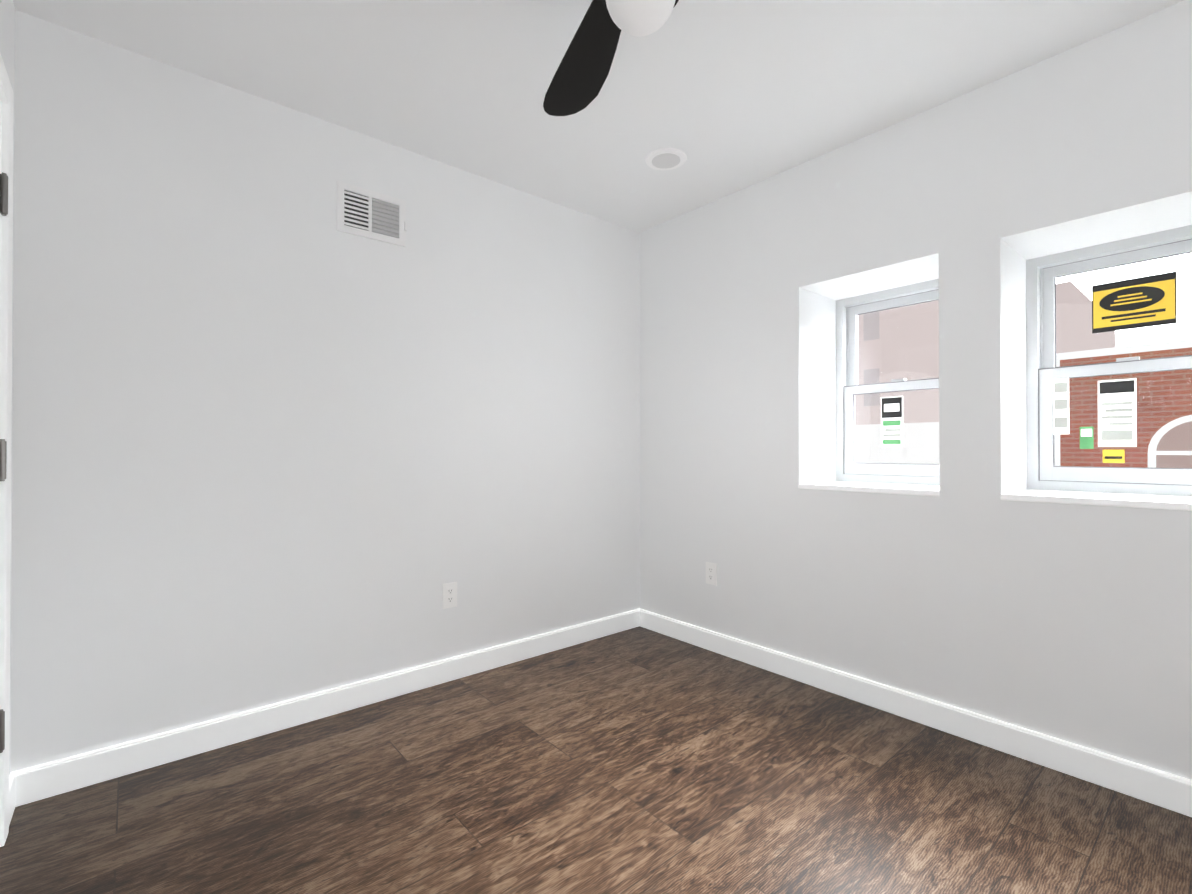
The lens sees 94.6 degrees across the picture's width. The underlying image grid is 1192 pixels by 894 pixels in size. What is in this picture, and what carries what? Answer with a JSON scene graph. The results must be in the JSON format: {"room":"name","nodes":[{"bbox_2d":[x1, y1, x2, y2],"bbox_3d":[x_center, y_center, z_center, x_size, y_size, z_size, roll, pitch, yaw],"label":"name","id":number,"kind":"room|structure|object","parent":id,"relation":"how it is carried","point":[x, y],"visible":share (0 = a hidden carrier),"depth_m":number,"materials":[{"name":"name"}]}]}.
{"room":"empty bedroom","nodes":[
{"label":"empty bedroom","id":0,"kind":"room"},
{"bbox_2d":[0,0,14,774],"bbox_3d":[-0.765,-0.131,0.382,0.120,2.440,3.300,0,0,-40],"label":"wall","id":1,"kind":"structure","parent":0,"point":[7,30],"depth_m":1.66,"materials":[{"name":"white paint"}]},
{"bbox_2d":[0,172,7,752],"bbox_3d":[-1.623,0.041,1.501,0.017,1.586,0.049,0,0,-40],"label":"door hinges","id":2,"kind":"object","parent":1,"relation":"attached to","point":[3,212],"visible":1,"depth_m":1.50,"materials":[{"name":"grey metal"}]},
{"bbox_2d":[0,54,12,846],"bbox_3d":[-1.411,0.037,1.158,0.136,2.113,0.962,0,0,-40],"label":"door frame","id":3,"kind":"structure","parent":1,"relation":"attached to","point":[6,222],"depth_m":1.52,"materials":[{"name":"white"}]},
{"bbox_2d":[10,10,639,772],"bbox_3d":[-0.658,-0.117,2.711,3.290,2.440,0.120,0,0,-40],"label":"wall","id":4,"kind":"structure","parent":0,"point":[276,436],"depth_m":2.13,"materials":[{"name":"white paint"}]},
{"bbox_2d":[9,608,640,819],"bbox_3d":[-0.759,1.048,2.529,2.670,0.108,0.017,0,0,-40],"label":"baseboard","id":5,"kind":"structure","parent":4,"relation":"attached to","point":[46,780],"depth_m":2.11,"materials":[{"name":"white"}]},
{"bbox_2d":[337,181,406,246],"bbox_3d":[-0.961,-1.001,2.371,0.291,0.205,0.016,0,0,-40],"label":"air vent","id":6,"kind":"object","parent":4,"relation":"in","point":[365,213],"visible":1,"depth_m":2.36,"materials":[{"name":"white metal"}]},
{"bbox_2d":[442,582,456,608],"bbox_3d":[-0.690,0.701,2.596,0.072,0.116,0.007,0,0,-40],"label":"electrical outlet","id":7,"kind":"object","parent":4,"relation":"attached to","point":[449,599],"visible":1,"depth_m":2.59,"materials":[{"name":"white plastic"}]},
{"bbox_2d":[0,626,1191,893],"bbox_3d":[0.446,1.145,1.397,3.290,0.100,3.540,0,0,-40],"label":"floor","id":8,"kind":"structure","parent":0,"point":[638,760],"depth_m":1.68,"materials":[{"name":"wood"}]},
{"bbox_2d":[13,0,1182,232],"bbox_3d":[0.446,-1.395,1.413,3.290,0.100,3.540,0,0,-40],"label":"ceiling","id":9,"kind":"structure","parent":0,"point":[729,96],"depth_m":1.95,"materials":[{"name":"white paint"}]},
{"bbox_2d":[543,0,678,115],"bbox_3d":[-0.025,-1.124,1.158,1.140,0.445,1.187,0,0,-40],"label":"ceiling fan","id":10,"kind":"object","parent":9,"relation":"hanging from","point":[579,77],"visible":1,"depth_m":1.51,"materials":[{"name":"black"}]},
{"bbox_2d":[645,148,686,170],"bbox_3d":[0.325,-1.333,2.554,0.192,0.010,0.192,0,0,-40],"label":"recessed light","id":11,"kind":"object","parent":9,"relation":"in","point":[663,159],"visible":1,"depth_m":2.54,"materials":[{"name":"white plastic"}]},
{"bbox_2d":[639,0,1191,779],"bbox_3d":[1.511,-0.119,2.305,0.460,2.440,3.300,0,0,-40],"label":"wall","id":12,"kind":"structure","parent":0,"point":[969,588],"depth_m":2.15,"materials":[{"name":"white paint"}]},
{"bbox_2d":[706,562,716,585],"bbox_3d":[0.626,0.688,2.987,0.007,0.116,0.072,0,0,-40],"label":"electrical outlet","id":13,"kind":"object","parent":12,"relation":"attached to","point":[711,573],"visible":1,"depth_m":2.98,"materials":[{"name":"white plastic"}]},
{"bbox_2d":[798,481,939,495],"bbox_3d":[1.284,0.183,2.484,0.374,0.022,0.590,0,0,-40],"label":"window sill","id":14,"kind":"structure","parent":12,"relation":"attached to","point":[911,489],"depth_m":2.39,"materials":[{"name":"white"}]},
{"bbox_2d":[836,279,938,484],"bbox_3d":[1.458,-0.292,2.635,0.087,0.930,0.590,0,0,-40],"label":"window unit","id":15,"kind":"structure","parent":12,"relation":"in","point":[848,312],"depth_m":2.72,"materials":[{"name":"grey plastic"}]},
{"bbox_2d":[881,396,902,446],"bbox_3d":[1.420,-0.122,2.640,0.004,0.240,0.100,0,0,-40],"label":"label","id":16,"kind":"object","parent":15,"relation":"attached to","point":[891,421],"visible":1,"depth_m":2.64,"materials":[{"name":"white paper"}]},
{"bbox_2d":[641,609,1191,816],"bbox_3d":[1.330,1.046,2.145,0.013,0.108,3.300,0,0,-40],"label":"baseboard","id":17,"kind":"structure","parent":12,"relation":"attached to","point":[1057,754],"depth_m":2.07,"materials":[{"name":"white"}]},
{"bbox_2d":[1001,489,1191,510],"bbox_3d":[1.794,0.179,1.881,0.374,0.022,0.590,0,0,-40],"label":"window sill","id":18,"kind":"structure","parent":12,"relation":"attached to","point":[1171,502],"depth_m":1.83,"materials":[{"name":"white"}]},
{"bbox_2d":[1026,225,1191,495],"bbox_3d":[1.968,-0.296,2.031,0.087,0.930,0.590,0,0,-40],"label":"window unit","id":19,"kind":"structure","parent":12,"relation":"in","point":[1043,371],"depth_m":2.11,"materials":[{"name":"grey plastic"}]},
{"bbox_2d":[1053,378,1069,433],"bbox_3d":[1.827,-0.160,2.160,0.002,0.220,0.050,0,0,-40],"label":"label","id":20,"kind":"object","parent":19,"relation":"attached to","point":[1060,405],"visible":1,"depth_m":2.16,"materials":[{"name":"white paper"}]},
{"bbox_2d":[1080,427,1093,448],"bbox_3d":[1.876,-0.035,2.102,0.001,0.085,0.040,0,0,-40],"label":"label","id":21,"kind":"object","parent":19,"relation":"attached to","point":[1086,437],"visible":1,"depth_m":2.10,"materials":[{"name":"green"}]},
{"bbox_2d":[1102,450,1124,462],"bbox_3d":[1.925,0.034,2.045,0.001,0.050,0.060,0,0,-40],"label":"label","id":22,"kind":"object","parent":19,"relation":"attached to","point":[1113,456],"visible":1,"depth_m":2.04,"materials":[{"name":"yellow paper"}]},
{"bbox_2d":[1098,378,1136,446],"bbox_3d":[1.930,-0.126,2.037,0.004,0.250,0.105,0,0,-40],"label":"label","id":23,"kind":"object","parent":19,"relation":"attached to","point":[1117,412],"visible":1,"depth_m":2.04,"materials":[{"name":"white paper"}]},
{"bbox_2d":[1092,271,1176,333],"bbox_3d":[1.986,-0.531,2.035,0.002,0.185,0.225,0,0,-40],"label":"window sticker","id":24,"kind":"object","parent":19,"relation":"attached to","point":[1146,301],"visible":1,"depth_m":2.03,"materials":[{"name":"yellow paper"}]},
{"label":"outside","id":25,"kind":"structure","parent":0,"visible":0},
{"bbox_3d":[15.878,4.739,16.571,39.140,0.100,60.000,0,0,-40],"label":"ground","id":26,"kind":"structure","parent":25,"visible":0},
{"bbox_2d":[855,281,1115,484],"bbox_3d":[10.257,-1.553,17.948,10.000,12.500,8.700,0,0,-40],"label":"building","id":27,"kind":"structure","parent":26,"relation":"on","point":[875,423],"depth_m":14.85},
{"bbox_2d":[1035,339,1191,495],"bbox_3d":[14.985,1.549,5.266,7.120,6.140,15.850,0,0,-40],"label":"brick building","id":28,"kind":"structure","parent":26,"relation":"on","point":[1149,408],"depth_m":8.10,"materials":[{"name":"red brick"}]}
]}

